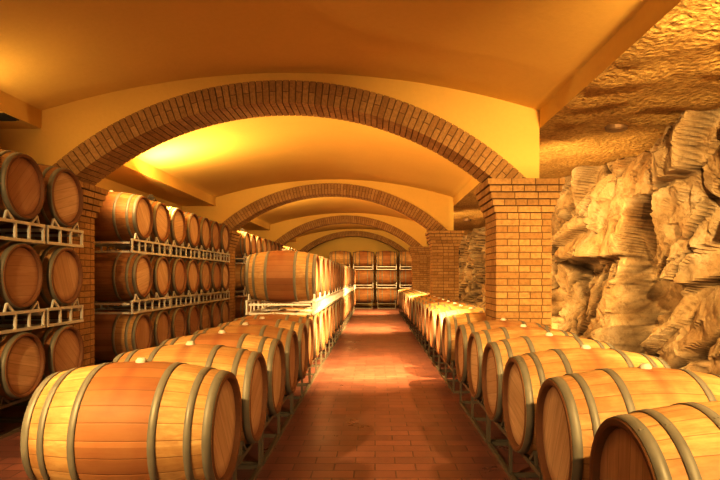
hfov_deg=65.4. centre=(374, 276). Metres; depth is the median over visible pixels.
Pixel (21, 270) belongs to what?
wine barrel
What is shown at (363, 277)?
wine barrel
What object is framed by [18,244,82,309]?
wine barrel
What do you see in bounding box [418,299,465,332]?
wine barrel
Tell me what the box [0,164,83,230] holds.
wine barrel
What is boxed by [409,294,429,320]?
wine barrel
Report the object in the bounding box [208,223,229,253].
wine barrel
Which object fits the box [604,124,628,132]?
recessed light
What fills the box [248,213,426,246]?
brick arch
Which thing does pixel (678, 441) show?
wine barrel
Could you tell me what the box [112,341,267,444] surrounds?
wine barrel
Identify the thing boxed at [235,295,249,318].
wine barrel
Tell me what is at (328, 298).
rack
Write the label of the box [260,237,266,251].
wine barrel
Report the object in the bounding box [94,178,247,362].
wall
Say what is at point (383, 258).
wine barrel
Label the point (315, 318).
wine barrel
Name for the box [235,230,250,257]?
wine barrel
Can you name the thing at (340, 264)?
wine barrel
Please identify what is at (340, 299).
wine barrel
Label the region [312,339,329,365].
rack
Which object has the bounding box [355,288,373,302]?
wine barrel
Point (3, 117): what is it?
ceiling vent
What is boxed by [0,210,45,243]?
rack
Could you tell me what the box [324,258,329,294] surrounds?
wine barrel
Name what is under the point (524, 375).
wine barrel
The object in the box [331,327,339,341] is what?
rack
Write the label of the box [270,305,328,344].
wine barrel
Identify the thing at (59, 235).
rack
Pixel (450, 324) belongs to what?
wine barrel
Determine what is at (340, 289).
rack
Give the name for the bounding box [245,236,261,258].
wine barrel
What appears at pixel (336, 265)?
wine barrel
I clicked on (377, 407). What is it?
floor
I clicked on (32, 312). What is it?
rack
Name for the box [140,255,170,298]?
wine barrel
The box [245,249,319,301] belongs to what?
wine barrel
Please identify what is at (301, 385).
rack
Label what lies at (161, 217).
wine barrel
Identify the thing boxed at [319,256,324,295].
wine barrel
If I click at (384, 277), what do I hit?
wine barrel
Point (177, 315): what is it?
wine barrel
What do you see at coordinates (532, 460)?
rack
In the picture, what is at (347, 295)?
wine barrel
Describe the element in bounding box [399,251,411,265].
wine barrel
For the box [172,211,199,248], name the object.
wine barrel
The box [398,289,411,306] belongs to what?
wine barrel
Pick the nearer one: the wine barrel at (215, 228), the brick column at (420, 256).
the wine barrel at (215, 228)
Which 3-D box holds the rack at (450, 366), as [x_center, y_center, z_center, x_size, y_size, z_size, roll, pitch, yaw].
[1.340,1.217,7.510,0.808,0.366,1.520,0,0,0]
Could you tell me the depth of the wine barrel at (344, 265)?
14.33 m
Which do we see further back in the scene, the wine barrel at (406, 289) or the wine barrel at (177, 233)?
the wine barrel at (406, 289)
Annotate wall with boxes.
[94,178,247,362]
[307,237,428,305]
[458,108,719,374]
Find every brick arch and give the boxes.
[0,73,538,185]
[182,179,453,231]
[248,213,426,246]
[285,229,409,251]
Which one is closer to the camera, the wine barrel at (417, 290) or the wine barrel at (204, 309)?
the wine barrel at (204, 309)
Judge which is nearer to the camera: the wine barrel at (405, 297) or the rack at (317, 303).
the rack at (317, 303)
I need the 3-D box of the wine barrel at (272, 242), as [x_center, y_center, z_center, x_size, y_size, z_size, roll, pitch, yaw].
[-3.619,-0.831,17.550,0.928,0.722,0.700,0,0,0]
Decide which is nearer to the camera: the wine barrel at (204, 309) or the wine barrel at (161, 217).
the wine barrel at (161, 217)
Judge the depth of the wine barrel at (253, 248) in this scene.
14.63 m
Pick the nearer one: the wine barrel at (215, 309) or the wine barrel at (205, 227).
the wine barrel at (205, 227)
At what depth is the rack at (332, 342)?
11.05 m
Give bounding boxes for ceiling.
[0,0,681,241]
[427,0,719,242]
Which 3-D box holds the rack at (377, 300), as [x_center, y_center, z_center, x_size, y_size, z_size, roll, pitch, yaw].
[0.510,1.217,25.000,0.808,0.366,0.690,0,0,0]
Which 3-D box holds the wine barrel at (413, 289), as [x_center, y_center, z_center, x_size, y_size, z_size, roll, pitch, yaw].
[1.335,0.789,19.380,0.928,0.722,0.700,0,0,0]
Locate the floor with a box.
[0,306,539,479]
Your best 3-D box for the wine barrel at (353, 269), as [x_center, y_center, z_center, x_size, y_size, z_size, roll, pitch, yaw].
[-1.223,-0.021,20.680,0.928,0.722,0.700,0,0,0]
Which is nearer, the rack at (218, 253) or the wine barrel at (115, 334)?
the wine barrel at (115, 334)
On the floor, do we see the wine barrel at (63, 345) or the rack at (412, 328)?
the rack at (412, 328)
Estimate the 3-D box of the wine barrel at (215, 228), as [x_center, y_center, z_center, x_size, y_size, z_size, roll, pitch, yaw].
[-3.640,-0.831,11.250,0.928,0.722,0.700,0,0,0]
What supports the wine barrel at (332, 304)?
on the rack at (332, 342)
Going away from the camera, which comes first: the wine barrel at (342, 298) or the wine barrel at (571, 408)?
the wine barrel at (571, 408)
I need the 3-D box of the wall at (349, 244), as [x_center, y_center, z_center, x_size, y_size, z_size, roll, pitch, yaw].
[0.100,-0.500,27.450,9.400,3.800,0.100,0,0,0]
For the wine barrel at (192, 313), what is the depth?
9.76 m
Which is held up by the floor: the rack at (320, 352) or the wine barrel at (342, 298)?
the rack at (320, 352)
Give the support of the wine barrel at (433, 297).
on the rack at (416, 336)
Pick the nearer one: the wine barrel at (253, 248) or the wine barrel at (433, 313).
the wine barrel at (433, 313)
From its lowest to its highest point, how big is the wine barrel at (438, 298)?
0.722 m
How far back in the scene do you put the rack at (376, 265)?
24.66 m
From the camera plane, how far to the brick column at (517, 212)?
6.15 m
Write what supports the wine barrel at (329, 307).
on the rack at (325, 352)
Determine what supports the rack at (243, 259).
on the wine barrel at (239, 268)
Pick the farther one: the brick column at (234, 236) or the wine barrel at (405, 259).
the wine barrel at (405, 259)
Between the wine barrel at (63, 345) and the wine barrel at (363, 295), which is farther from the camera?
the wine barrel at (363, 295)
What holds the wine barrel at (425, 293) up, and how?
on the rack at (412, 328)
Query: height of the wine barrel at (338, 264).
0.722 m
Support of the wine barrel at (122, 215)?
on the rack at (116, 244)
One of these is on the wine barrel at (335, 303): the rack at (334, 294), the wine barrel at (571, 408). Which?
the rack at (334, 294)
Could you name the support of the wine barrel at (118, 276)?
on the rack at (147, 299)
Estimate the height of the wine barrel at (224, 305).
0.722 m
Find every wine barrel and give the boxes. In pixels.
[0,149,44,224]
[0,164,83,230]
[0,240,42,311]
[0,318,83,381]
[0,327,44,401]
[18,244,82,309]
[20,357,241,479]
[94,190,152,241]
[94,249,152,301]
[94,308,152,360]
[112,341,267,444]
[115,305,170,346]
[130,200,169,243]
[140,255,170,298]
[140,304,186,338]
[150,206,185,246]
[156,301,199,335]
[159,330,285,415]
[161,257,186,296]
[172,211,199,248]
[172,300,210,329]
[176,258,199,295]
[184,216,210,250]
[184,298,220,327]
[193,259,211,293]
[193,322,298,394]
[195,297,229,322]
[200,220,220,252]
[205,260,221,292]
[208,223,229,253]
[210,262,229,292]
[217,317,307,379]
[234,312,313,367]
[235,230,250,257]
[235,264,245,289]
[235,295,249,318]
[239,234,256,257]
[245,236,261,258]
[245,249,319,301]
[249,309,319,358]
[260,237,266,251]
[261,306,325,350]
[266,239,271,250]
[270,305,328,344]
[271,241,275,250]
[311,303,332,338]
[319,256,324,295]
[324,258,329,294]
[329,250,350,265]
[329,259,332,292]
[331,303,335,334]
[332,261,335,291]
[334,302,337,330]
[335,262,337,290]
[336,300,340,326]
[337,263,339,289]
[339,298,342,324]
[340,264,341,288]
[341,297,344,321]
[342,264,343,287]
[343,296,345,318]
[344,265,345,287]
[345,266,347,286]
[346,294,348,314]
[353,250,373,265]
[353,269,354,284]
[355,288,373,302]
[356,268,373,284]
[376,250,396,265]
[376,268,396,284]
[376,288,396,302]
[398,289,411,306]
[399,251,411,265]
[399,268,411,284]
[400,289,420,308]
[402,290,428,311]
[404,292,429,314]
[406,292,428,316]
[408,293,427,318]
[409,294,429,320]
[413,296,454,325]
[416,297,457,328]
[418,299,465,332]
[422,300,472,336]
[426,302,481,341]
[429,305,484,348]
[436,307,484,354]
[442,311,485,364]
[455,318,549,382]
[467,324,577,399]
[482,332,614,421]
[502,344,670,455]
[535,363,719,479]
[589,401,719,479]
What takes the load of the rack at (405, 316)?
on the floor
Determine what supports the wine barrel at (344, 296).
on the rack at (341, 329)
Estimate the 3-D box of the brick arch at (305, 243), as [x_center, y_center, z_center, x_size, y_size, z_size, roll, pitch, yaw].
[-1.335,-1.583,26.650,6.328,1.383,0.500,0,0,0]
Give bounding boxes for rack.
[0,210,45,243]
[0,218,83,247]
[0,298,83,326]
[0,301,45,333]
[0,394,32,439]
[0,402,28,418]
[94,233,170,255]
[94,292,170,313]
[116,240,198,258]
[116,290,198,307]
[156,288,220,303]
[161,245,220,260]
[179,249,229,261]
[179,288,229,300]
[232,436,261,479]
[235,253,246,263]
[235,286,247,296]
[240,394,292,465]
[245,292,324,314]
[269,291,331,307]
[280,367,310,414]
[298,351,321,384]
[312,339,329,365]
[322,331,335,351]
[331,288,337,302]
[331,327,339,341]
[334,322,343,334]
[337,288,341,299]
[353,264,371,269]
[354,302,371,308]
[376,265,396,269]
[377,300,395,308]
[404,313,411,323]
[410,321,420,334]
[415,326,426,344]
[421,333,434,355]
[428,342,455,369]
[438,355,469,392]
[459,382,507,442]
[487,417,541,479]
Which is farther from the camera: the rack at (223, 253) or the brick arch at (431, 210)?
the brick arch at (431, 210)
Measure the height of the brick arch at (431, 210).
1.383 m
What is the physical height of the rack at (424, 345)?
0.366 m
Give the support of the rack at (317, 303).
on the wine barrel at (315, 318)
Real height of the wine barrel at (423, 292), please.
0.722 m
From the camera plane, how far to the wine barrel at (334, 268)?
10.81 m
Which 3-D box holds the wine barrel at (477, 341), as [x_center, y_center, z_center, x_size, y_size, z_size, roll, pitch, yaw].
[1.344,0.789,5.080,0.928,0.722,0.700,0,0,0]
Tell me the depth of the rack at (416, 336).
12.33 m
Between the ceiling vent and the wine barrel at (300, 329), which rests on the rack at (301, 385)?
the wine barrel at (300, 329)
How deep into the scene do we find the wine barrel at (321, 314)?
8.28 m
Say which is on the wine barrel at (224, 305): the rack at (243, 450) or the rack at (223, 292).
the rack at (223, 292)
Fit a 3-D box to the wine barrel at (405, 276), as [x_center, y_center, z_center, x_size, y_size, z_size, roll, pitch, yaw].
[1.546,-0.021,25.000,0.928,0.722,0.700,0,0,0]
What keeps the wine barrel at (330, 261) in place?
on the rack at (328, 298)
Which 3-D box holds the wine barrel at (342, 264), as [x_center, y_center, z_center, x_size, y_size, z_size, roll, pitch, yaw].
[-1.238,-0.021,13.750,0.928,0.722,0.700,0,0,0]
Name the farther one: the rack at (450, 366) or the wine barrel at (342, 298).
the wine barrel at (342, 298)
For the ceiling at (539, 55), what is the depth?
5.46 m
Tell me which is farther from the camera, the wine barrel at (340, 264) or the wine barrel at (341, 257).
the wine barrel at (341, 257)
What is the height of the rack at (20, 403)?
0.366 m
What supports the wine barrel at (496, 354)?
on the rack at (532, 460)
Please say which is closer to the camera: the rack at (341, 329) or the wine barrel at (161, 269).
the wine barrel at (161, 269)
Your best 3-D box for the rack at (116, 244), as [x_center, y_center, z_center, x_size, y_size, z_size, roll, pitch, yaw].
[-3.630,-0.454,8.055,0.888,0.266,1.380,0,0,0]
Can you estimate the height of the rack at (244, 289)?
0.266 m
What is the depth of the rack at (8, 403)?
5.03 m
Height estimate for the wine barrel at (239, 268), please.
0.722 m
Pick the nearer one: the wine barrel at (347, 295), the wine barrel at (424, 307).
the wine barrel at (424, 307)
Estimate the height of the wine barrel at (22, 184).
0.722 m
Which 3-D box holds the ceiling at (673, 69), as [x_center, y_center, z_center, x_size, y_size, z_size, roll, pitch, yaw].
[3.315,-1.653,12.400,2.970,0.104,30.000,0,0,0]
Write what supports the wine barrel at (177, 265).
on the rack at (189, 294)
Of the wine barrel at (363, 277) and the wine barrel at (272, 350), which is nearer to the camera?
the wine barrel at (272, 350)
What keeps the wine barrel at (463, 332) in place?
on the rack at (472, 402)
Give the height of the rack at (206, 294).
0.266 m
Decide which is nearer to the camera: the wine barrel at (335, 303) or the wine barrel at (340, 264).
the wine barrel at (335, 303)
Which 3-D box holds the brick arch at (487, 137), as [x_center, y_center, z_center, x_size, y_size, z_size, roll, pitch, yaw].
[-1.335,-1.583,6.450,6.328,1.383,0.500,0,0,0]
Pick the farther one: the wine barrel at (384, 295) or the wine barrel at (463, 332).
the wine barrel at (384, 295)
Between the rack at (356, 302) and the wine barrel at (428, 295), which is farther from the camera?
the rack at (356, 302)
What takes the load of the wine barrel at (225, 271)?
on the rack at (223, 292)
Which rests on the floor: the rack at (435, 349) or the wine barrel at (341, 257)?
the rack at (435, 349)
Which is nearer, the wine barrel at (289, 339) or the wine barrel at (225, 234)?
the wine barrel at (289, 339)
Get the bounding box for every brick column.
[0,181,107,403]
[184,230,240,321]
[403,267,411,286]
[408,247,429,291]
[425,230,463,300]
[475,178,564,328]
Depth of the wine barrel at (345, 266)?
15.49 m
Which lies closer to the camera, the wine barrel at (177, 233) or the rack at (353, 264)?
the wine barrel at (177, 233)
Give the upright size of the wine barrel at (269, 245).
0.722 m
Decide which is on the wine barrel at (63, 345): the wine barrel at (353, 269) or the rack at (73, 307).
the rack at (73, 307)
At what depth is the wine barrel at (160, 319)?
8.32 m
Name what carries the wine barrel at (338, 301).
on the rack at (337, 335)
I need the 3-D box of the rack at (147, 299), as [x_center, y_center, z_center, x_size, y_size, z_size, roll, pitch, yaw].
[-3.630,0.356,8.055,0.888,0.266,1.380,0,0,0]
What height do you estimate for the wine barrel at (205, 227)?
0.722 m
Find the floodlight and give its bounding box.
[147,194,156,200]
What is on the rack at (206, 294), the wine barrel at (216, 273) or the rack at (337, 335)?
the wine barrel at (216, 273)
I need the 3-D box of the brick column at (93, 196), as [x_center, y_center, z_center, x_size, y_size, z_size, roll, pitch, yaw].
[-3.884,0.166,6.450,1.228,2.467,0.820,0,0,0]
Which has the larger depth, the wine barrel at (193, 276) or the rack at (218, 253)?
the rack at (218, 253)
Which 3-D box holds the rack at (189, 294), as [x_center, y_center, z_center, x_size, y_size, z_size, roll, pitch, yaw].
[-3.630,0.356,9.475,0.888,0.266,1.380,0,0,0]
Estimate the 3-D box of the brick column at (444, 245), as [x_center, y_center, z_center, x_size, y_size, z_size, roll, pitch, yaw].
[1.635,0.166,13.250,0.830,2.467,0.820,0,0,0]
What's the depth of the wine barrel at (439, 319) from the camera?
7.80 m
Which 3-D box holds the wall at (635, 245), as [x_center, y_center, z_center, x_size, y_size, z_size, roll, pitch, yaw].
[3.651,-0.170,12.400,1.898,3.140,30.000,0,0,0]
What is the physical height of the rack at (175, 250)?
0.266 m
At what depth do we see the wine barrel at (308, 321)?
6.74 m
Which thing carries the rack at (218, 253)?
on the wine barrel at (204, 266)
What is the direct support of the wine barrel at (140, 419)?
on the rack at (243, 450)
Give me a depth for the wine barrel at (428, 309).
9.40 m
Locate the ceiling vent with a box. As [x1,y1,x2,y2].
[0,113,18,120]
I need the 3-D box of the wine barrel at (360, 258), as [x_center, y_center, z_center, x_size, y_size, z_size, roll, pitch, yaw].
[-0.511,-0.831,25.000,0.928,0.722,0.700,0,0,0]
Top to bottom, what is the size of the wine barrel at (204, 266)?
0.722 m
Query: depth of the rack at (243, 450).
3.87 m
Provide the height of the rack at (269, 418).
0.366 m
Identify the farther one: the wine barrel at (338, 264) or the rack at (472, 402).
the wine barrel at (338, 264)
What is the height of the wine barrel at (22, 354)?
0.722 m

